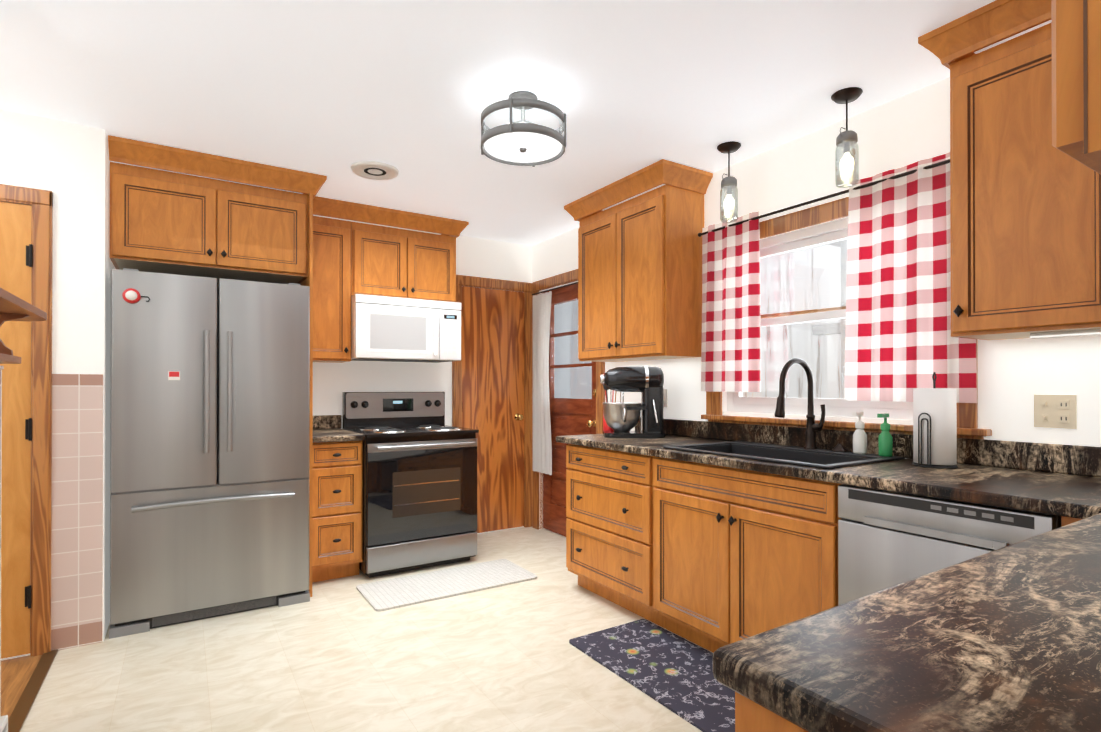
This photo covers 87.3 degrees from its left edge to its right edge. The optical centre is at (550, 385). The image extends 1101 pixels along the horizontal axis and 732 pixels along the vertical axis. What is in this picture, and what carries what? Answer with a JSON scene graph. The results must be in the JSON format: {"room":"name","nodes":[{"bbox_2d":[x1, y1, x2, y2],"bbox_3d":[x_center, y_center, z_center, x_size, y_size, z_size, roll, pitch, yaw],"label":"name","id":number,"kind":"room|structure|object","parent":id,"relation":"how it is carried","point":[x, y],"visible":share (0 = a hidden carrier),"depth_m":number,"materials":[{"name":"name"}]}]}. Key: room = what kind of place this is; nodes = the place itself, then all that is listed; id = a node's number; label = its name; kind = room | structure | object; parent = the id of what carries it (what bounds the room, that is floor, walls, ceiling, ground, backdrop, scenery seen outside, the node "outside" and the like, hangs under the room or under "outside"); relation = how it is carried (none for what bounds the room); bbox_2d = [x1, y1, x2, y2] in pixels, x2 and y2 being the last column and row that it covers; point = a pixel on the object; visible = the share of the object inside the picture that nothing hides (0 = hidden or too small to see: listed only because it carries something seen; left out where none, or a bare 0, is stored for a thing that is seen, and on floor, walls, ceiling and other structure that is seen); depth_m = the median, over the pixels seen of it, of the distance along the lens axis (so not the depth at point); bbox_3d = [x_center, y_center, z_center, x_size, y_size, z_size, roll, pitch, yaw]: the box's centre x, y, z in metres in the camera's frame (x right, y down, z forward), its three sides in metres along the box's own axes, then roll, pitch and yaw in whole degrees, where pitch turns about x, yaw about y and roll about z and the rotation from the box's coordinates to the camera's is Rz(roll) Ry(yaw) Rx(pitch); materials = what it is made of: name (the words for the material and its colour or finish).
{"room":"kitchen","nodes":[
{"label":"kitchen","id":0,"kind":"room"},
{"bbox_2d":[1,527,712,731],"bbox_3d":[-0.289,1.262,1.035,4.800,0.100,6.900,0,0,-32],"label":"floor","id":1,"kind":"structure","parent":0,"point":[338,655],"depth_m":2.46,"materials":[{"name":"tile"}]},
{"bbox_2d":[8,649,57,731],"bbox_3d":[-2.069,1.214,2.303,0.050,0.006,0.808,0,0,-32],"label":"threshold","id":2,"kind":"object","parent":1,"relation":"on","point":[20,712],"depth_m":2.27,"materials":[{"name":"brown wood"}]},
{"bbox_2d":[109,268,309,638],"bbox_3d":[-1.950,0.325,3.348,0.905,1.792,0.910,0,0,-32],"label":"refrigerator","id":3,"kind":"object","parent":1,"relation":"on","point":[209,436],"visible":1,"depth_m":2.99,"materials":[{"name":"grey metal"}]},
{"bbox_2d":[300,193,312,596],"bbox_3d":[-1.591,0.057,3.660,0.016,2.330,0.778,0,0,-32],"label":"end panel","id":4,"kind":"object","parent":1,"relation":"on","point":[308,281],"visible":0.14,"depth_m":3.33,"materials":[{"name":"brown wood"}]},
{"bbox_2d":[312,440,362,582],"bbox_3d":[-1.477,0.787,3.802,0.328,0.872,0.649,0,0,-32],"label":"drawers","id":5,"kind":"object","parent":1,"relation":"on","point":[337,516],"visible":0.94,"depth_m":3.57,"materials":[{"name":"brown wood"}]},
{"bbox_2d":[313,415,364,442],"bbox_3d":[-1.478,0.280,3.808,0.332,0.135,0.648,0,0,-32],"label":"countertop","id":6,"kind":"structure","parent":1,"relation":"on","point":[326,428],"depth_m":3.88,"materials":[{"name":"stone"}]},
{"bbox_2d":[342,392,478,577],"bbox_3d":[-0.985,0.636,4.052,0.761,1.175,0.717,0,0,-32],"label":"electric range","id":7,"kind":"object","parent":1,"relation":"on","point":[419,483],"visible":1,"depth_m":3.83,"materials":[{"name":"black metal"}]},
{"bbox_2d":[356,559,536,611],"bbox_3d":[-0.626,1.215,3.565,1.020,0.012,0.460,0,0,-32],"label":"area rug","id":8,"kind":"object","parent":1,"relation":"on","point":[388,594],"visible":0.96,"depth_m":3.52,"materials":[{"name":"white fabric"}]},
{"bbox_2d":[569,619,734,731],"bbox_3d":[0.624,1.212,2.326,0.477,0.010,1.275,0,0,-32],"label":"rug","id":9,"kind":"object","parent":1,"relation":"on","point":[671,671],"visible":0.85,"depth_m":2.46,"materials":[{"name":"fabric"}]},
{"bbox_2d":[735,692,807,731],"bbox_3d":[0.577,0.774,0.506,0.482,0.872,0.626,0,0,-32],"label":"base cabinet","id":10,"kind":"object","parent":1,"relation":"on","point":[751,716],"visible":0.04,"depth_m":0.60,"materials":[{"name":"brown wood"}]},
{"bbox_2d":[713,513,1100,731],"bbox_3d":[1.247,0.317,0.894,2.060,0.039,0.745,0,0,-32],"label":"countertop","id":11,"kind":"structure","parent":10,"relation":"on","point":[1006,639],"depth_m":0.64,"materials":[{"name":"stone"}]},
{"bbox_2d":[566,444,1081,652],"bbox_3d":[0.991,0.782,2.601,0.651,0.872,2.457,0,0,-32],"label":"base cabinet","id":12,"kind":"object","parent":1,"relation":"on","point":[712,558],"visible":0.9,"depth_m":2.58,"materials":[{"name":"brown wood"}]},
{"bbox_2d":[556,417,1100,518],"bbox_3d":[0.972,0.275,2.639,0.650,0.137,2.486,0,0,-32],"label":"countertop","id":13,"kind":"structure","parent":12,"relation":"on","point":[1057,479],"depth_m":2.06,"materials":[{"name":"stone"}]},
{"bbox_2d":[602,374,616,430],"bbox_3d":[0.376,0.102,3.674,0.123,0.416,0.119,0,0,-32],"label":"utensil crock","id":14,"kind":"object","parent":13,"relation":"on","point":[606,427],"visible":0.12,"depth_m":3.63,"materials":[{"name":"red ceramic"}]},
{"bbox_2d":[600,366,664,437],"bbox_3d":[0.500,0.096,3.478,0.381,0.426,0.343,0,0,-32],"label":"stand mixer","id":15,"kind":"object","parent":13,"relation":"on","point":[621,417],"visible":1,"depth_m":3.42,"materials":[{"name":"black metal"}]},
{"bbox_2d":[663,441,903,468],"bbox_3d":[0.998,0.400,2.582,0.534,0.210,0.850,0,0,-32],"label":"drop-in sink","id":16,"kind":"object","parent":13,"relation":"in","point":[816,458],"visible":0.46,"depth_m":2.64,"materials":[{"name":"black"}]},
{"bbox_2d":[852,412,866,453],"bbox_3d":[1.321,0.204,2.474,0.072,0.178,0.054,0,0,-32],"label":"soap bottle","id":17,"kind":"object","parent":16,"relation":"on","point":[859,440],"visible":1,"depth_m":2.46,"materials":[{"name":"white plastic"}]},
{"bbox_2d":[877,413,892,456],"bbox_3d":[1.378,0.205,2.384,0.071,0.176,0.052,0,0,-32],"label":"soap bottle","id":18,"kind":"object","parent":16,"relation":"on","point":[885,443],"visible":1,"depth_m":2.37,"materials":[{"name":"green plastic"}]},
{"bbox_2d":[774,358,847,451],"bbox_3d":[1.155,0.085,2.563,0.282,0.418,0.201,0,0,-32],"label":"gooseneck faucet","id":19,"kind":"object","parent":13,"relation":"on","point":[812,427],"visible":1,"depth_m":2.64,"materials":[{"name":"black metal"}]},
{"bbox_2d":[912,372,957,468],"bbox_3d":[1.445,0.127,2.174,0.150,0.355,0.144,0,0,-32],"label":"paper towel holder","id":20,"kind":"object","parent":13,"relation":"on","point":[934,427],"visible":1,"depth_m":2.12,"materials":[{"name":"black"}]},
{"bbox_2d":[838,484,1060,605],"bbox_3d":[1.416,0.782,1.932,0.612,0.868,0.596,0,0,-32],"label":"dishwasher","id":21,"kind":"object","parent":1,"relation":"on","point":[887,539],"visible":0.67,"depth_m":1.83,"materials":[{"name":"grey metal"}]},
{"bbox_2d":[0,0,1051,245],"bbox_3d":[-0.289,-1.278,1.045,4.800,0.100,6.900,0,0,-32],"label":"ceiling","id":22,"kind":"structure","parent":0,"point":[334,90],"depth_m":2.31,"materials":[{"name":"white paint"}]},
{"bbox_2d":[350,161,398,179],"bbox_3d":[-0.992,-1.212,3.264,0.264,0.014,0.264,0,0,-32],"label":"ceiling vent","id":23,"kind":"object","parent":22,"relation":"in","point":[375,170],"visible":1,"depth_m":3.25,"materials":[{"name":"white"}]},
{"bbox_2d":[481,91,565,166],"bbox_3d":[-0.117,-1.106,2.458,0.360,0.232,0.360,0,0,-32],"label":"drum ceiling light","id":24,"kind":"object","parent":22,"relation":"attached to","point":[527,143],"visible":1,"depth_m":2.39,"materials":[{"name":"grey metal"}]},
{"bbox_2d":[717,141,740,222],"bbox_3d":[0.911,-1.028,2.947,0.120,0.384,0.120,0,0,-32],"label":"pendant light","id":25,"kind":"object","parent":22,"relation":"hanging from","point":[728,183],"visible":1,"depth_m":2.93,"materials":[{"name":"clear glass"}]},
{"bbox_2d":[831,87,862,187],"bbox_3d":[1.245,-1.030,2.424,0.120,0.384,0.120,0,0,-32],"label":"pendant light","id":26,"kind":"object","parent":22,"relation":"hanging from","point":[846,140],"visible":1,"depth_m":2.40,"materials":[{"name":"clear glass"}]},
{"bbox_2d":[1051,0,1100,174],"bbox_3d":[0.619,-0.701,0.408,0.332,1.052,0.325,0,0,-32],"label":"upper cabinet","id":27,"kind":"object","parent":22,"relation":"hanging from","point":[1076,79],"visible":1,"depth_m":0.43,"materials":[{"name":"brown wood"}]},
{"bbox_2d":[0,77,1100,659],"bbox_3d":[-0.289,-0.008,1.040,4.800,2.440,6.900,0,0,-32],"label":"wall","id":28,"kind":"structure","parent":0,"point":[66,163],"depth_m":2.71,"materials":[{"name":"white paint"}]},
{"bbox_2d":[0,365,3,715],"bbox_3d":[-0.595,0.567,-0.147,0.133,1.282,4.910,0,0,-32],"label":"wall tile","id":29,"kind":"structure","parent":28,"relation":"attached to","point":[1,368],"depth_m":1.95,"materials":[{"name":"pink tile"}]},
{"bbox_2d":[0,715,7,731],"bbox_3d":[-0.889,1.103,0.497,0.070,0.215,2.935,0,0,-32],"label":"baseboard heater","id":30,"kind":"object","parent":28,"relation":"attached to","point":[3,723],"visible":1,"depth_m":1.73,"materials":[{"name":"white metal"}]},
{"bbox_2d":[0,202,32,658],"bbox_3d":[-2.675,0.198,2.380,0.812,2.016,0.030,0,0,-32],"label":"hall door","id":31,"kind":"structure","parent":28,"relation":"in","point":[16,255],"depth_m":2.57,"materials":[{"name":"brown wood"}]},
{"bbox_2d":[0,288,46,363],"bbox_3d":[-1.501,-0.154,1.528,0.135,0.170,1.025,0,0,-32],"label":"shelf","id":32,"kind":"object","parent":28,"relation":"attached to","point":[13,307],"visible":1,"depth_m":1.72,"materials":[{"name":"brown wood"}]},
{"bbox_2d":[0,184,52,655],"bbox_3d":[-2.679,0.165,2.381,0.950,2.105,0.028,0,0,-32],"label":"door frame","id":33,"kind":"structure","parent":28,"relation":"attached to","point":[40,201],"depth_m":2.61,"materials":[{"name":"brown wood"}]},
{"bbox_2d":[51,374,102,649],"bbox_3d":[-2.206,0.584,2.693,0.185,1.270,0.008,0,0,-32],"label":"wall tile","id":34,"kind":"structure","parent":28,"relation":"attached to","point":[77,523],"depth_m":2.69,"materials":[{"name":"pink tile"}]},
{"bbox_2d":[108,135,326,283],"bbox_3d":[-1.943,-0.924,3.420,1.013,0.582,0.804,0,0,-32],"label":"upper cabinet","id":35,"kind":"object","parent":28,"relation":"attached to","point":[165,222],"visible":0.94,"depth_m":3.09,"materials":[{"name":"brown wood"}]},
{"bbox_2d":[313,216,350,362],"bbox_3d":[-1.556,-0.636,3.932,0.328,0.950,0.358,0,0,-32],"label":"upper cabinet","id":36,"kind":"object","parent":28,"relation":"attached to","point":[331,290],"visible":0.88,"depth_m":3.84,"materials":[{"name":"brown wood"}]},
{"bbox_2d":[351,222,455,301],"bbox_3d":[-1.095,-0.862,4.227,0.762,0.498,0.358,0,0,-32],"label":"upper cabinet","id":37,"kind":"object","parent":28,"relation":"attached to","point":[394,262],"visible":0.94,"depth_m":4.09,"materials":[{"name":"brown wood"}]},
{"bbox_2d":[313,196,468,237],"bbox_3d":[-1.200,-1.164,4.145,1.156,0.104,0.387,0,0,-32],"label":"crown molding","id":38,"kind":"structure","parent":37,"relation":"attached to","point":[339,209],"depth_m":3.99,"materials":[{"name":"brown wood"}]},
{"bbox_2d":[351,294,460,362],"bbox_3d":[-1.073,-0.391,4.191,0.758,0.429,0.434,0,0,-32],"label":"microwave","id":39,"kind":"object","parent":37,"relation":"attached to","point":[390,329],"visible":0.98,"depth_m":4.02,"materials":[{"name":"white"}]},
{"bbox_2d":[452,275,531,527],"bbox_3d":[-0.472,0.169,4.819,0.743,2.115,0.028,0,0,-32],"label":"door frame","id":40,"kind":"structure","parent":28,"relation":"attached to","point":[491,283],"depth_m":4.97,"materials":[{"name":"brown wood"}]},
{"bbox_2d":[462,286,523,532],"bbox_3d":[-0.458,0.207,4.792,0.592,2.016,0.084,0,0,-32],"label":"closet door","id":41,"kind":"structure","parent":28,"relation":"in","point":[493,366],"depth_m":4.83,"materials":[{"name":"brown wood"}]},
{"bbox_2d":[532,269,604,529],"bbox_3d":[0.179,0.168,4.604,0.177,2.115,0.990,0,0,-32],"label":"door frame","id":42,"kind":"structure","parent":28,"relation":"attached to","point":[556,280],"depth_m":4.76,"materials":[{"name":"brown wood"}]},
{"bbox_2d":[543,283,595,536],"bbox_3d":[0.141,0.209,4.580,0.114,2.018,0.812,0,0,-32],"label":"exterior door","id":43,"kind":"structure","parent":28,"relation":"in","point":[572,416],"depth_m":4.70,"materials":[{"name":"brown wood"}]},
{"bbox_2d":[532,282,577,474],"bbox_3d":[0.050,-0.027,4.605,0.039,1.506,0.760,0,0,-32],"label":"door curtain","id":44,"kind":"object","parent":43,"relation":"hanging from","point":[542,451],"visible":0.98,"depth_m":4.78,"materials":[{"name":"white fabric"}]},
{"bbox_2d":[564,159,712,361],"bbox_3d":[0.511,-0.689,3.609,0.389,1.052,0.958,0,0,-32],"label":"upper cabinet","id":45,"kind":"object","parent":28,"relation":"attached to","point":[639,277],"visible":0.98,"depth_m":3.35,"materials":[{"name":"brown wood"}]},
{"bbox_2d":[664,389,667,407],"bbox_3d":[0.713,0.082,3.646,0.008,0.116,0.072,0,0,-32],"label":"duplex electrical outlet","id":46,"kind":"object","parent":28,"relation":"attached to","point":[666,398],"visible":0.46,"depth_m":3.62,"materials":[{"name":"white plastic"}]},
{"bbox_2d":[727,218,912,419],"bbox_3d":[1.356,-0.316,2.810,0.086,0.930,1.185,0,0,-32],"label":"window","id":47,"kind":"structure","parent":28,"relation":"in","point":[821,234],"depth_m":2.88,"materials":[{"name":"white plastic"}]},
{"bbox_2d":[698,159,949,236],"bbox_3d":[1.246,-0.866,2.751,0.073,0.024,1.391,0,0,-32],"label":"curtain rod","id":48,"kind":"object","parent":28,"relation":"attached to","point":[842,192],"visible":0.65,"depth_m":2.65,"materials":[{"name":"black metal"}]},
{"bbox_2d":[701,211,760,391],"bbox_3d":[0.962,-0.432,3.134,0.044,0.935,0.404,0,0,-32],"label":"curtain","id":49,"kind":"object","parent":48,"relation":"hanging from","point":[731,333],"visible":1,"depth_m":3.11,"materials":[{"name":"red fabric"}]},
{"bbox_2d":[844,152,976,402],"bbox_3d":[1.454,-0.418,2.362,0.043,0.970,0.499,0,0,-32],"label":"curtain","id":50,"kind":"object","parent":48,"relation":"hanging from","point":[901,343],"visible":0.81,"depth_m":2.39,"materials":[{"name":"red fabric"}]},
{"bbox_2d":[706,197,977,427],"bbox_3d":[1.266,-0.344,2.770,0.020,1.025,1.345,0,0,-32],"label":"window frame","id":51,"kind":"structure","parent":28,"relation":"in","point":[967,415],"depth_m":2.77,"materials":[{"name":"brown wood"}]},
{"bbox_2d":[701,414,991,438],"bbox_3d":[1.286,0.210,2.763,0.110,0.087,1.405,0,0,-32],"label":"window sill","id":52,"kind":"structure","parent":28,"relation":"attached to","point":[974,433],"depth_m":2.65,"materials":[{"name":"brown wood"}]},
{"bbox_2d":[918,0,1100,340],"bbox_3d":[1.678,-0.688,1.777,0.389,1.068,0.832,0,0,-32],"label":"upper cabinet","id":53,"kind":"object","parent":28,"relation":"attached to","point":[1025,226],"visible":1,"depth_m":1.85,"materials":[{"name":"brown wood"}]},
{"bbox_2d":[1034,394,1076,428],"bbox_3d":[1.752,0.091,2.008,0.016,0.116,0.116,0,0,-32],"label":"outlet","id":54,"kind":"object","parent":28,"relation":"attached to","point":[1055,411],"visible":1,"depth_m":2.01,"materials":[{"name":"beige plastic"}]},
{"label":"outside","id":55,"kind":"structure","parent":0,"visible":0},
{"bbox_2d":[742,244,840,398],"bbox_3d":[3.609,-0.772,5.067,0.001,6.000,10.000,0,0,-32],"label":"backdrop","id":56,"kind":"structure","parent":55,"point":[813,355],"depth_m":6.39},
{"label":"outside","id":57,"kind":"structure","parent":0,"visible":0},
{"bbox_2d":[812,239,847,398],"bbox_3d":[3.203,-0.188,3.562,1.100,2.420,3.300,0,0,-32],"label":"porch","id":58,"kind":"object","parent":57,"point":[829,326],"depth_m":4.32,"materials":[{"name":"white"}]}
]}

